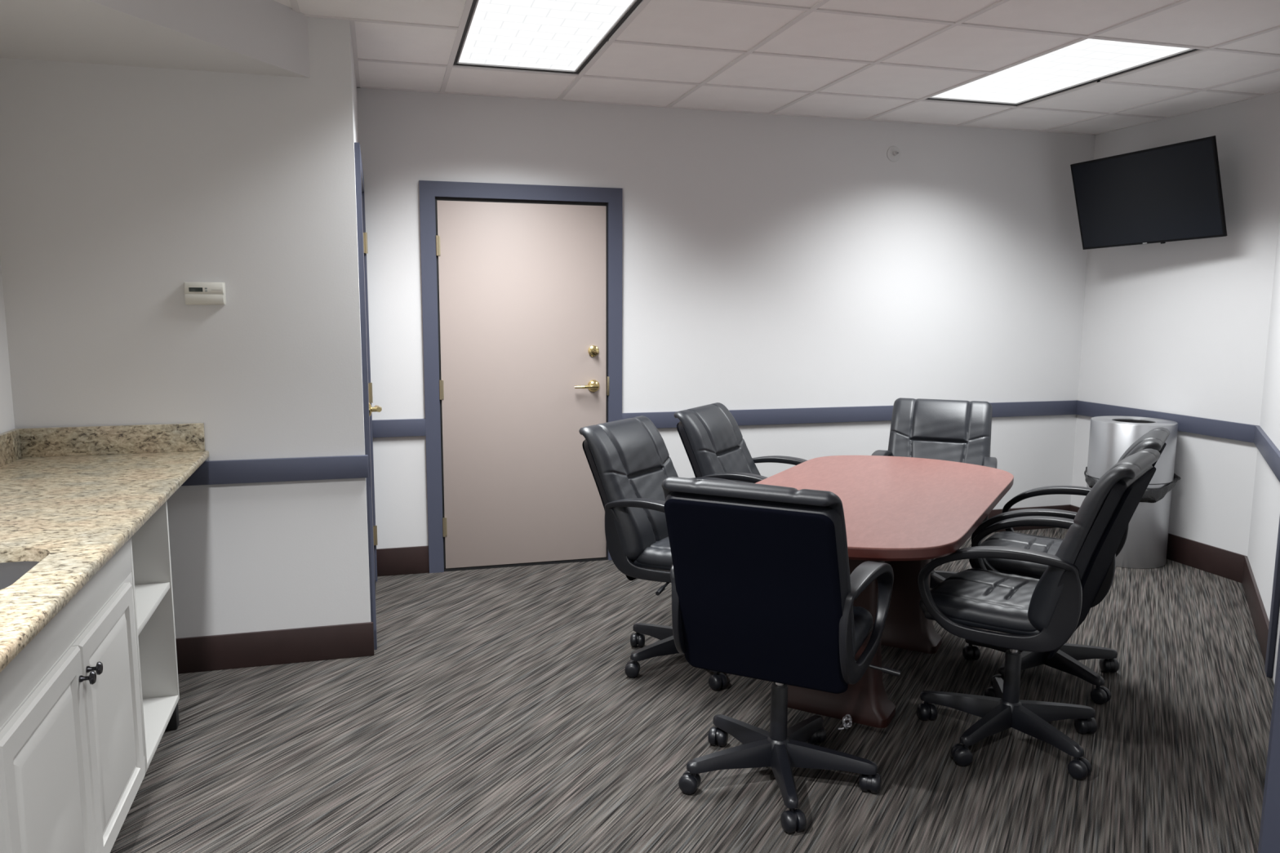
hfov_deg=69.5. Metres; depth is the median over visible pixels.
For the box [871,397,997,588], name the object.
office chair
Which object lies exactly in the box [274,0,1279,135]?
ceiling
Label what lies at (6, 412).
wall
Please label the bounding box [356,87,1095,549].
wall
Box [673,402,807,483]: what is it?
office chair
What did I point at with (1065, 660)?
office chair
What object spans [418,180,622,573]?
door
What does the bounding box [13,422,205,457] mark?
backsplash
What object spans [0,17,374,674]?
wall
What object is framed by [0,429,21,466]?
backsplash
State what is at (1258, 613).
baseboard
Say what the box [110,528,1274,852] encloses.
floor
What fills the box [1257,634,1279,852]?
trim
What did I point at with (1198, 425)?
trim
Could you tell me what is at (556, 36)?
recessed light
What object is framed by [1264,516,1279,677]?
trim
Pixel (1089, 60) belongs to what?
recessed light
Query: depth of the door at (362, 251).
3.85 m
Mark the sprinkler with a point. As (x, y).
(893, 153)
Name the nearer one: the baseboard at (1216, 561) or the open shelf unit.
the open shelf unit
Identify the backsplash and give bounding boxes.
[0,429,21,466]
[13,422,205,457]
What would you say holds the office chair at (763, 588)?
on the floor
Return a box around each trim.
[181,454,368,485]
[372,418,426,437]
[622,400,1077,428]
[1075,400,1257,443]
[1253,425,1279,482]
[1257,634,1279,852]
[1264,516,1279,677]
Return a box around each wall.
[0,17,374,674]
[0,257,14,433]
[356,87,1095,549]
[1070,92,1279,555]
[1247,214,1279,683]
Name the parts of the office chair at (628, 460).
panel, backrest, armrest, leg, seat, leg, tilt lever, armrest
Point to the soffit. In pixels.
(252, 37)
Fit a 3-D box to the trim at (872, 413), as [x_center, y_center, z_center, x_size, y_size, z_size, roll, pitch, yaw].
[1.388,-0.078,5.657,3.104,0.092,0.020,-2,8,-16]
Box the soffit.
[0,0,310,77]
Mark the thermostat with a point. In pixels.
(195, 292)
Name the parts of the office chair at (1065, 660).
leg, seat, leg, armrest, armrest, leg, leg, backrest, panel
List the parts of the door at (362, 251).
handle, lever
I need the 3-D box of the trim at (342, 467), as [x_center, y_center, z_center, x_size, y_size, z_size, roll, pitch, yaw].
[-1.564,0.177,3.637,0.948,0.092,0.020,-2,8,-16]
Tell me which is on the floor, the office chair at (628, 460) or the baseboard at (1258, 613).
the office chair at (628, 460)
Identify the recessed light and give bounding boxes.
[453,0,642,74]
[925,38,1199,106]
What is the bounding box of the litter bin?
[1084,416,1180,568]
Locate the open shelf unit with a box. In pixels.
[129,501,179,771]
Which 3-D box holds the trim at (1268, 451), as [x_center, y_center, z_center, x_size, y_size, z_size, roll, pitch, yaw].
[2.892,0.118,4.240,0.020,0.092,1.366,5,9,29]
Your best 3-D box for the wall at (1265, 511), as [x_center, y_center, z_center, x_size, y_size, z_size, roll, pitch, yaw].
[2.178,-0.223,2.767,0.120,2.665,4.534,5,9,29]
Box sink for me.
[0,561,39,590]
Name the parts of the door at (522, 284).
lever, handle, strike plate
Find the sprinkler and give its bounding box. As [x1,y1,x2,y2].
[886,146,900,161]
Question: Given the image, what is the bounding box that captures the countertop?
[0,422,208,672]
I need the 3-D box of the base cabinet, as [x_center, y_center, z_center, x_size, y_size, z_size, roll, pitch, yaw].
[-1.522,0.766,2.050,0.607,0.860,1.140,-2,8,-17]
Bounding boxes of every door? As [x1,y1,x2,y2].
[354,142,382,649]
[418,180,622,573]
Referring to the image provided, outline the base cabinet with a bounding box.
[0,539,146,852]
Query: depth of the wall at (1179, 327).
5.15 m
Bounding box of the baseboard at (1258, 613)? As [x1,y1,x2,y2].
[1241,555,1269,664]
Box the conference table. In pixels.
[755,455,1013,728]
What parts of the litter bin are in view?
lid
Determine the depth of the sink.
2.16 m
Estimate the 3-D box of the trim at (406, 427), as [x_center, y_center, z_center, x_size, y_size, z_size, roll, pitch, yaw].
[-1.292,0.009,4.912,0.294,0.092,0.020,-2,8,-16]
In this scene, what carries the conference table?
on the floor
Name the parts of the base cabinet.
door, apron panel, frame, knob, knob, door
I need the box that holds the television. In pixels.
[1070,135,1226,249]
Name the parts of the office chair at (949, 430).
armrest, leg, backrest, leg, armrest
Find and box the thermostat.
[183,281,226,305]
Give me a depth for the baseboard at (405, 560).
5.01 m
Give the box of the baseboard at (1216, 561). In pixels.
[1070,505,1244,582]
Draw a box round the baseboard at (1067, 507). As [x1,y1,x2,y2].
[980,504,1071,532]
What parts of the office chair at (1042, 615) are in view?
leg, seat, leg, leg, armrest, armrest, leg, leg, backrest, panel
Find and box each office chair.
[578,415,734,690]
[661,476,900,833]
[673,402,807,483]
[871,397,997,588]
[916,448,1160,780]
[962,426,1169,704]
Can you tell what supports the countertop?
on the base cabinet
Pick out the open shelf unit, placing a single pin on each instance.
(150, 553)
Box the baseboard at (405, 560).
[376,546,429,576]
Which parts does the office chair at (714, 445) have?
panel, backrest, armrest, armrest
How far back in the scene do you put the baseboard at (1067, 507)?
6.08 m
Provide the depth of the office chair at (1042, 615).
2.94 m
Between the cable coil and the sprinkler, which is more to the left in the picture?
the cable coil
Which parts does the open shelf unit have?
panel, shelf, panel, leg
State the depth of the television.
5.12 m
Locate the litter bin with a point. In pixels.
(1145, 546)
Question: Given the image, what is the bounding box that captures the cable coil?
[838,714,852,729]
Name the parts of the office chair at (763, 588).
armrest, leg, leg, panel, backrest, leg, leg, leg, seat, armrest, tilt lever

